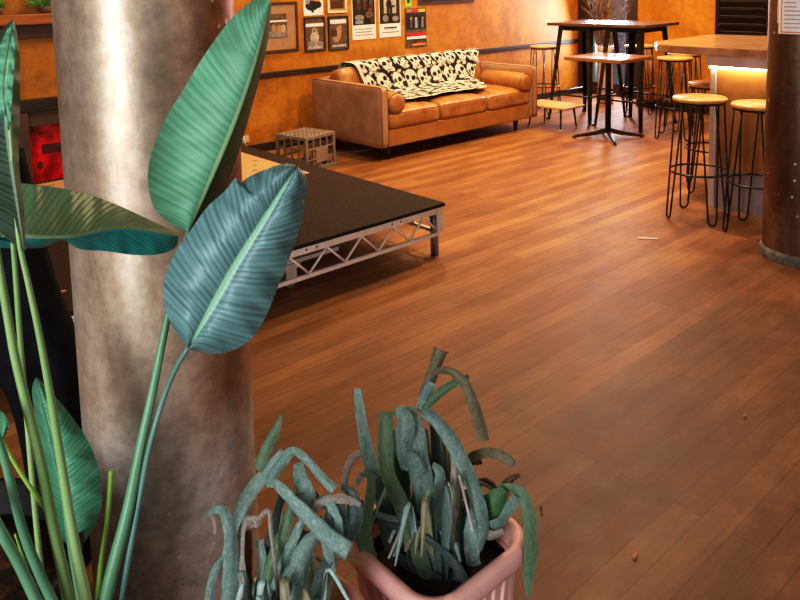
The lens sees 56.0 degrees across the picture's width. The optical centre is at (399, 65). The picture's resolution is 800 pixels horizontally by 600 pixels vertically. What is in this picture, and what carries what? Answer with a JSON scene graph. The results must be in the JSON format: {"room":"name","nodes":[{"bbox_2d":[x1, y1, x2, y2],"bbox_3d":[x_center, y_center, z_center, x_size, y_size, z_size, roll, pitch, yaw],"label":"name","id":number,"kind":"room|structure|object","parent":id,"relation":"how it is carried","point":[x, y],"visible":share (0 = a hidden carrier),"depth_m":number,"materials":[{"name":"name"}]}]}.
{"room":"entertainment venue","nodes":[
{"label":"entertainment venue","id":0,"kind":"room"},
{"bbox_2d":[51,0,258,599],"bbox_3d":[-0.595,-0.323,1.727,0.400,3.300,0.400,-7,8,-41],"label":"column","id":1,"kind":"structure","parent":0,"point":[122,66],"depth_m":1.64,"materials":[{"name":"metal"}]},
{"bbox_2d":[0,93,799,599],"bbox_3d":[1.230,1.226,2.728,13.200,0.080,10.300,-7,8,-41],"label":"floor","id":2,"kind":"structure","parent":0,"point":[619,372],"depth_m":3.06,"materials":[{"name":"brown wood"}]},
{"bbox_2d":[0,0,58,182],"bbox_3d":[-3.062,0.082,5.030,2.470,1.900,0.400,-7,8,-41],"label":"fireplace","id":3,"kind":"object","parent":2,"relation":"on","point":[38,84],"visible":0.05,"depth_m":5.33,"materials":[{"name":"paint"}]},
{"bbox_2d":[0,0,6,14],"bbox_3d":[-2.738,-0.404,5.098,0.138,0.117,0.090,-3,6,-16],"label":"potted plant","id":4,"kind":"object","parent":3,"relation":"on","point":[2,4],"visible":1,"depth_m":5.11,"materials":[{"name":"green plant"}]},
{"bbox_2d":[0,13,51,25],"bbox_3d":[-2.985,-0.279,4.893,2.470,0.075,0.140,-7,8,-41],"label":"mantel shelf","id":5,"kind":"object","parent":3,"relation":"attached to","point":[20,19],"depth_m":5.19,"materials":[{"name":"brown wood"}]},
{"bbox_2d":[23,0,50,12],"bbox_3d":[-2.498,-0.456,5.304,0.305,0.164,0.095,-7,8,-41],"label":"potted plant","id":6,"kind":"object","parent":3,"relation":"on","point":[44,6],"visible":0.8,"depth_m":5.27,"materials":[{"name":"green plant"}]},
{"bbox_2d":[0,147,90,566],"bbox_3d":[-0.999,0.762,2.017,0.457,1.094,0.263,4,8,40],"label":"draped cloth","id":7,"kind":"object","parent":2,"relation":"on","point":[57,324],"visible":0.22,"depth_m":1.96,"materials":[{"name":"black fabric"}]},
{"bbox_2d":[29,123,62,182],"bbox_3d":[-2.493,0.682,5.621,0.539,0.555,0.024,-7,8,-41],"label":"panel","id":8,"kind":"object","parent":2,"relation":"on","point":[45,140],"visible":0.23,"depth_m":5.51,"materials":[{"name":"red metal"}]},
{"bbox_2d":[0,0,306,599],"bbox_3d":[-0.605,0.633,1.317,0.919,1.486,0.480,-2,6,-4],"label":"plant","id":9,"kind":"object","parent":2,"relation":"on","point":[221,282],"visible":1,"depth_m":1.22,"materials":[{"name":"green plant"}]},
{"bbox_2d":[32,145,444,321],"bbox_3d":[-1.708,0.976,3.910,3.292,0.300,2.192,-7,8,-41],"label":"stage platform","id":10,"kind":"object","parent":2,"relation":"on","point":[339,208],"visible":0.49,"depth_m":4.00,"materials":[{"name":"carpet"}]},
{"bbox_2d":[36,152,308,188],"bbox_3d":[-1.644,0.744,4.608,1.930,0.009,1.010,-7,8,-41],"label":"plywood sheet","id":11,"kind":"object","parent":10,"relation":"on","point":[251,164],"visible":0.05,"depth_m":5.05,"materials":[{"name":"wood"}]},
{"bbox_2d":[205,415,364,599],"bbox_3d":[-0.206,1.025,1.377,0.310,0.677,0.310,-7,8,-41],"label":"plant","id":12,"kind":"object","parent":2,"relation":"on","point":[276,579],"visible":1,"depth_m":1.36,"materials":[{"name":"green plant"}]},
{"bbox_2d":[275,127,336,167],"bbox_3d":[-0.787,0.698,6.309,0.362,0.294,0.370,3,8,37],"label":"crate","id":13,"kind":"object","parent":2,"relation":"on","point":[304,134],"visible":0.84,"depth_m":6.24,"materials":[{"name":"grey plastic"}]},
{"bbox_2d":[336,147,374,156],"bbox_3d":[-0.355,0.767,6.893,0.127,0.012,0.900,3,8,36],"label":"cable","id":14,"kind":"object","parent":2,"relation":"on","point":[373,147],"visible":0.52,"depth_m":6.81,"materials":[{"name":"black rubber"}]},
{"bbox_2d":[312,58,536,158],"bbox_3d":[0.287,0.328,7.363,2.080,0.754,1.020,-7,8,-41],"label":"leather sofa","id":15,"kind":"object","parent":2,"relation":"on","point":[357,112],"visible":0.62,"depth_m":6.84,"materials":[{"name":"brown leather"}]},
{"bbox_2d":[330,66,363,83],"bbox_3d":[-0.359,0.184,7.117,0.625,0.386,0.252,-7,8,-41],"label":"cushion","id":16,"kind":"object","parent":15,"relation":"on","point":[349,74],"depth_m":6.93,"materials":[{"name":"beige leather"}]},
{"bbox_2d":[388,91,404,113],"bbox_3d":[-0.208,0.301,6.629,0.194,0.194,0.588,-7,8,-41],"label":"bolster cushion","id":17,"kind":"object","parent":15,"relation":"on","point":[396,101],"visible":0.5,"depth_m":6.40,"materials":[{"name":"beige leather"}]},
{"bbox_2d":[338,48,486,98],"bbox_3d":[0.335,0.052,7.425,1.771,0.322,0.834,-7,8,-41],"label":"throw","id":18,"kind":"object","parent":15,"relation":"on","point":[430,73],"visible":0.93,"depth_m":7.37,"materials":[{"name":"fabric"}]},
{"bbox_2d":[388,98,438,128],"bbox_3d":[-0.094,0.413,6.844,0.627,0.202,0.705,-7,8,-41],"label":"seat cushion","id":19,"kind":"object","parent":15,"relation":"on","point":[416,113],"depth_m":6.62,"materials":[{"name":"beige leather"}]},
{"bbox_2d":[412,91,486,118],"bbox_3d":[0.382,0.357,7.258,0.627,0.202,0.705,-7,8,-41],"label":"seat cushion","id":20,"kind":"object","parent":15,"relation":"on","point":[452,104],"depth_m":7.02,"materials":[{"name":"beige leather"}]},
{"bbox_2d":[474,58,480,80],"bbox_3d":[0.592,0.072,7.946,0.625,0.386,0.252,-7,8,-41],"label":"cushion","id":21,"kind":"object","parent":15,"relation":"on","point":[478,64],"depth_m":8.02,"materials":[{"name":"brown leather"}]},
{"bbox_2d":[460,84,528,109],"bbox_3d":[0.857,0.301,7.673,0.627,0.202,0.705,-7,8,-41],"label":"seat cushion","id":22,"kind":"object","parent":15,"relation":"on","point":[498,97],"depth_m":7.42,"materials":[{"name":"beige leather"}]},
{"bbox_2d":[478,69,531,91],"bbox_3d":[1.080,0.148,7.751,0.196,0.196,0.588,-7,8,-41],"label":"bolster cushion","id":23,"kind":"object","parent":15,"relation":"on","point":[520,81],"visible":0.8,"depth_m":7.62,"materials":[{"name":"beige leather"}]},
{"bbox_2d":[340,347,537,599],"bbox_3d":[0.078,0.976,1.583,0.316,0.717,0.333,-7,8,-41],"label":"plant","id":24,"kind":"object","parent":2,"relation":"on","point":[426,534],"visible":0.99,"depth_m":1.55,"materials":[{"name":"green plant"}]},
{"bbox_2d":[530,45,560,113],"bbox_3d":[1.667,0.146,8.697,0.355,0.765,0.355,4,8,39],"label":"stool","id":25,"kind":"object","parent":2,"relation":"on","point":[535,47],"visible":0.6,"depth_m":8.60,"materials":[{"name":"black metal"}]},
{"bbox_2d":[528,99,584,131],"bbox_3d":[1.577,0.511,7.768,0.355,0.243,0.560,-7,8,-41],"label":"coffee table","id":26,"kind":"object","parent":2,"relation":"on","point":[542,103],"visible":0.86,"depth_m":7.68,"materials":[{"name":"brown wood"}]},
{"bbox_2d":[546,20,626,124],"bbox_3d":[2.041,0.045,8.193,0.688,1.056,0.585,-7,8,-41],"label":"bar table","id":27,"kind":"object","parent":2,"relation":"on","point":[586,26],"visible":0.8,"depth_m":8.12,"materials":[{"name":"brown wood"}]},
{"bbox_2d":[597,63,604,103],"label":"vase","id":28,"kind":"object","parent":2,"relation":"on","point":[603,86],"depth_m":9.15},
{"bbox_2d":[564,52,652,144],"bbox_3d":[1.976,0.296,7.139,0.540,0.785,0.620,-7,8,-41],"label":"pedestal table","id":29,"kind":"object","parent":2,"relation":"on","point":[608,59],"visible":1,"depth_m":7.11,"materials":[{"name":"brown wood"}]},
{"bbox_2d":[594,30,613,52],"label":"vase","id":30,"kind":"object","parent":29,"relation":"on","point":[610,48],"depth_m":9.12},
{"bbox_2d":[611,64,613,102],"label":"vase","id":31,"kind":"object","parent":2,"relation":"on","point":[612,97],"depth_m":9.16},
{"bbox_2d":[592,21,678,132],"bbox_3d":[2.430,0.083,7.751,0.688,1.056,0.585,-7,8,-41],"label":"bar table","id":32,"kind":"object","parent":2,"relation":"on","point":[636,30],"visible":0.95,"depth_m":7.63,"materials":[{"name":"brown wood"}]},
{"bbox_2d":[582,0,636,20],"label":"dried branches","id":33,"kind":"object","parent":32,"relation":"on","point":[591,13],"depth_m":9.09,"materials":[{"name":"brown plant"}]},
{"bbox_2d":[623,44,655,114],"bbox_3d":[2.693,0.146,8.466,0.355,0.765,0.355,1,7,24],"label":"stool","id":34,"kind":"object","parent":2,"relation":"on","point":[646,46],"visible":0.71,"depth_m":8.43,"materials":[{"name":"black metal"}]},
{"bbox_2d":[654,55,694,140],"bbox_3d":[2.594,0.296,7.103,0.355,0.765,0.355,2,7,29],"label":"stool","id":35,"kind":"object","parent":2,"relation":"on","point":[670,58],"visible":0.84,"depth_m":7.07,"materials":[{"name":"black metal"}]},
{"bbox_2d":[663,53,703,131],"bbox_3d":[2.828,0.249,7.485,0.355,0.765,0.355,-1,6,-1],"label":"stool","id":36,"kind":"object","parent":2,"relation":"on","point":[691,55],"visible":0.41,"depth_m":7.40,"materials":[{"name":"black metal"}]},
{"bbox_2d":[684,80,709,192],"bbox_3d":[2.206,0.497,5.329,0.355,0.765,0.355,1,7,19],"label":"stool","id":37,"kind":"object","parent":2,"relation":"on","point":[702,85],"visible":0.4,"depth_m":5.29,"materials":[{"name":"black metal"}]},
{"bbox_2d":[666,93,728,226],"bbox_3d":[1.868,0.572,4.703,0.355,0.765,0.355,4,8,41],"label":"stool","id":38,"kind":"object","parent":2,"relation":"on","point":[689,99],"visible":0.94,"depth_m":4.65,"materials":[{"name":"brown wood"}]},
{"bbox_2d":[654,34,767,216],"bbox_3d":[3.454,0.467,3.954,1.120,1.060,4.300,-7,8,-41],"label":"bar counter","id":39,"kind":"object","parent":2,"relation":"on","point":[737,63],"depth_m":4.79,"materials":[{"name":"brown wood"}]},
{"bbox_2d":[706,55,766,71],"bbox_3d":[3.251,0.090,3.429,0.045,0.088,3.830,-7,8,-41],"label":"light","id":40,"kind":"object","parent":39,"relation":"attached to","point":[716,63],"depth_m":4.71,"materials":[{"name":"beige"}]},
{"bbox_2d":[722,99,765,231],"bbox_3d":[2.108,0.598,4.416,0.355,0.765,0.355,-7,9,-44],"label":"stool","id":41,"kind":"object","parent":2,"relation":"on","point":[758,106],"visible":0.52,"depth_m":4.44,"materials":[{"name":"black metal"}]},
{"bbox_2d":[234,0,611,145],"bbox_3d":[-2.047,-0.774,6.217,13.200,3.300,0.150,-7,8,-41],"label":"wall","id":42,"kind":"structure","parent":0,"point":[281,104],"depth_m":8.32,"materials":[{"name":"paint"}]},
{"bbox_2d":[241,136,248,145],"bbox_3d":[-1.402,0.721,6.780,0.115,0.172,0.054,-7,8,-41],"label":"power outlet","id":43,"kind":"object","parent":42,"relation":"attached to","point":[245,139],"visible":0.46,"depth_m":6.79,"materials":[{"name":"beige plastic"}]},
{"bbox_2d":[265,1,298,53],"bbox_3d":[-1.134,-0.357,6.947,0.451,0.465,0.018,-7,8,-41],"label":"framed picture","id":44,"kind":"object","parent":42,"relation":"attached to","point":[283,36],"visible":0.66,"depth_m":6.99,"materials":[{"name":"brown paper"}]},
{"bbox_2d":[303,0,322,15],"bbox_3d":[-0.831,-0.625,7.198,0.226,0.281,0.007,-7,8,-41],"label":"poster","id":45,"kind":"object","parent":42,"relation":"attached to","point":[310,7],"visible":1,"depth_m":7.20,"materials":[{"name":"white paper"}]},
{"bbox_2d":[303,16,325,51],"bbox_3d":[-0.819,-0.306,7.229,0.238,0.331,0.018,-7,8,-41],"label":"framed print","id":46,"kind":"object","parent":42,"relation":"attached to","point":[314,27],"visible":1,"depth_m":7.22,"materials":[{"name":"black paper"}]},
{"bbox_2d":[327,0,346,12],"bbox_3d":[-0.620,-0.652,7.374,0.231,0.263,0.018,-7,8,-41],"label":"framed print","id":47,"kind":"object","parent":42,"relation":"attached to","point":[333,6],"visible":1,"depth_m":7.38,"materials":[{"name":"beige paper"}]},
{"bbox_2d":[327,15,348,50],"bbox_3d":[-0.606,-0.326,7.415,0.244,0.335,0.018,-7,8,-41],"label":"framed print","id":48,"kind":"object","parent":42,"relation":"attached to","point":[338,26],"visible":1,"depth_m":7.41,"materials":[{"name":"black paper"}]},
{"bbox_2d":[351,0,375,39],"bbox_3d":[-0.366,-0.578,7.608,0.304,0.620,0.013,-7,8,-41],"label":"poster","id":49,"kind":"object","parent":42,"relation":"attached to","point":[363,11],"visible":1,"depth_m":7.62,"materials":[{"name":"white paper"}]},
{"bbox_2d":[378,0,400,37],"bbox_3d":[-0.106,-0.609,7.836,0.295,0.612,0.011,-7,8,-41],"label":"poster","id":50,"kind":"object","parent":42,"relation":"attached to","point":[389,10],"visible":1,"depth_m":7.84,"materials":[{"name":"white paper"}]},
{"bbox_2d":[405,0,411,6],"bbox_3d":[0.087,-0.730,7.999,0.093,0.199,0.005,-7,8,-41],"label":"flyer","id":51,"kind":"object","parent":42,"relation":"attached to","point":[408,3],"visible":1,"depth_m":8.01,"materials":[{"name":"yellow paper"}]},
{"bbox_2d":[249,87,578,150],"bbox_3d":[0.018,0.600,8.045,6.450,0.080,0.018,-7,8,-41],"label":"baseboard","id":52,"kind":"structure","parent":42,"relation":"attached to","point":[267,146],"depth_m":7.10,"materials":[{"name":"black wood"}]},
{"bbox_2d":[404,7,426,47],"bbox_3d":[0.174,-0.412,8.098,0.314,0.425,0.013,-7,8,-41],"label":"poster","id":53,"kind":"object","parent":42,"relation":"attached to","point":[415,18],"visible":1,"depth_m":8.09,"materials":[{"name":"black paper"}]},
{"bbox_2d":[259,39,578,78],"bbox_3d":[-2.250,0.204,6.009,12.450,0.050,0.022,-7,8,-41],"label":"trim","id":54,"kind":"structure","parent":42,"relation":"attached to","point":[496,49],"depth_m":7.37,"materials":[{"name":"black wood"}]},
{"bbox_2d":[418,0,473,4],"bbox_3d":[0.521,-0.883,8.360,0.869,0.369,0.018,-7,8,-41],"label":"framed board","id":55,"kind":"object","parent":42,"relation":"attached to","point":[420,2],"visible":1,"depth_m":8.30,"materials":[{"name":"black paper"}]},
{"bbox_2d":[420,0,467,2],"bbox_3d":[0.519,-0.883,8.363,0.829,0.329,0.011,-7,8,-41],"label":"print","id":56,"kind":"object","parent":55,"relation":"attached to","point":[421,1],"depth_m":8.33,"materials":[{"name":"black paper"}]},
{"bbox_2d":[637,0,714,101],"bbox_3d":[5.887,-0.900,5.646,0.550,3.300,8.800,-7,8,-41],"label":"wall","id":57,"kind":"structure","parent":0,"point":[694,17],"depth_m":8.48,"materials":[{"name":"paint"}]},
{"bbox_2d":[636,99,709,114],"bbox_3d":[3.731,0.525,7.877,0.020,0.090,2.800,-7,8,-41],"label":"baseboard","id":58,"kind":"structure","parent":57,"relation":"attached to","point":[706,109],"depth_m":8.53,"materials":[{"name":"black wood"}]},
{"bbox_2d":[715,0,768,35],"bbox_3d":[3.596,-0.760,7.843,0.040,0.993,0.617,-7,8,-41],"label":"window","id":59,"kind":"structure","parent":57,"relation":"in","point":[732,17],"depth_m":7.89,"materials":[{"name":"brown wood"}]},
{"bbox_2d":[759,0,799,267],"bbox_3d":[2.128,-0.620,3.877,0.424,3.300,0.424,-7,8,-41],"label":"column","id":60,"kind":"structure","parent":0,"point":[779,243],"depth_m":3.90,"materials":[{"name":"metal"}]},
{"bbox_2d":[777,0,799,33],"bbox_3d":[2.004,-0.307,3.780,0.031,0.295,0.211,-7,9,-44],"label":"notice","id":61,"kind":"object","parent":60,"relation":"attached to","point":[788,11],"visible":1,"depth_m":3.81,"materials":[{"name":"paper"}]},
{"bbox_3d":[2.863,-1.250,9.550,0.120,3.300,1.280,-7,8,-41],"label":"wall","id":62,"kind":"structure","parent":0,"visible":0},
{"bbox_2d":[578,0,637,98],"bbox_3d":[2.737,-0.737,9.717,0.180,2.250,0.910,-7,8,-41],"label":"door","id":63,"kind":"structure","parent":62,"relation":"in","point":[582,13],"depth_m":9.92,"materials":[{"name":"clear glass"}]},
{"label":"outside","id":64,"kind":"structure","parent":0,"visible":0},
{"bbox_2d":[612,64,624,82],"bbox_3d":[3.758,-0.118,14.659,7.150,0.070,11.000,-7,8,-41],"label":"ground","id":65,"kind":"structure","parent":64,"point":[615,71],"depth_m":12.18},
{"bbox_2d":[612,0,625,53],"bbox_3d":[3.511,-2.198,14.928,0.200,4.000,10.000,-7,8,-41],"label":"facade","id":66,"kind":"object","parent":65,"relation":"on","point":[621,36],"depth_m":14.22,"materials":[{"name":"grey"}]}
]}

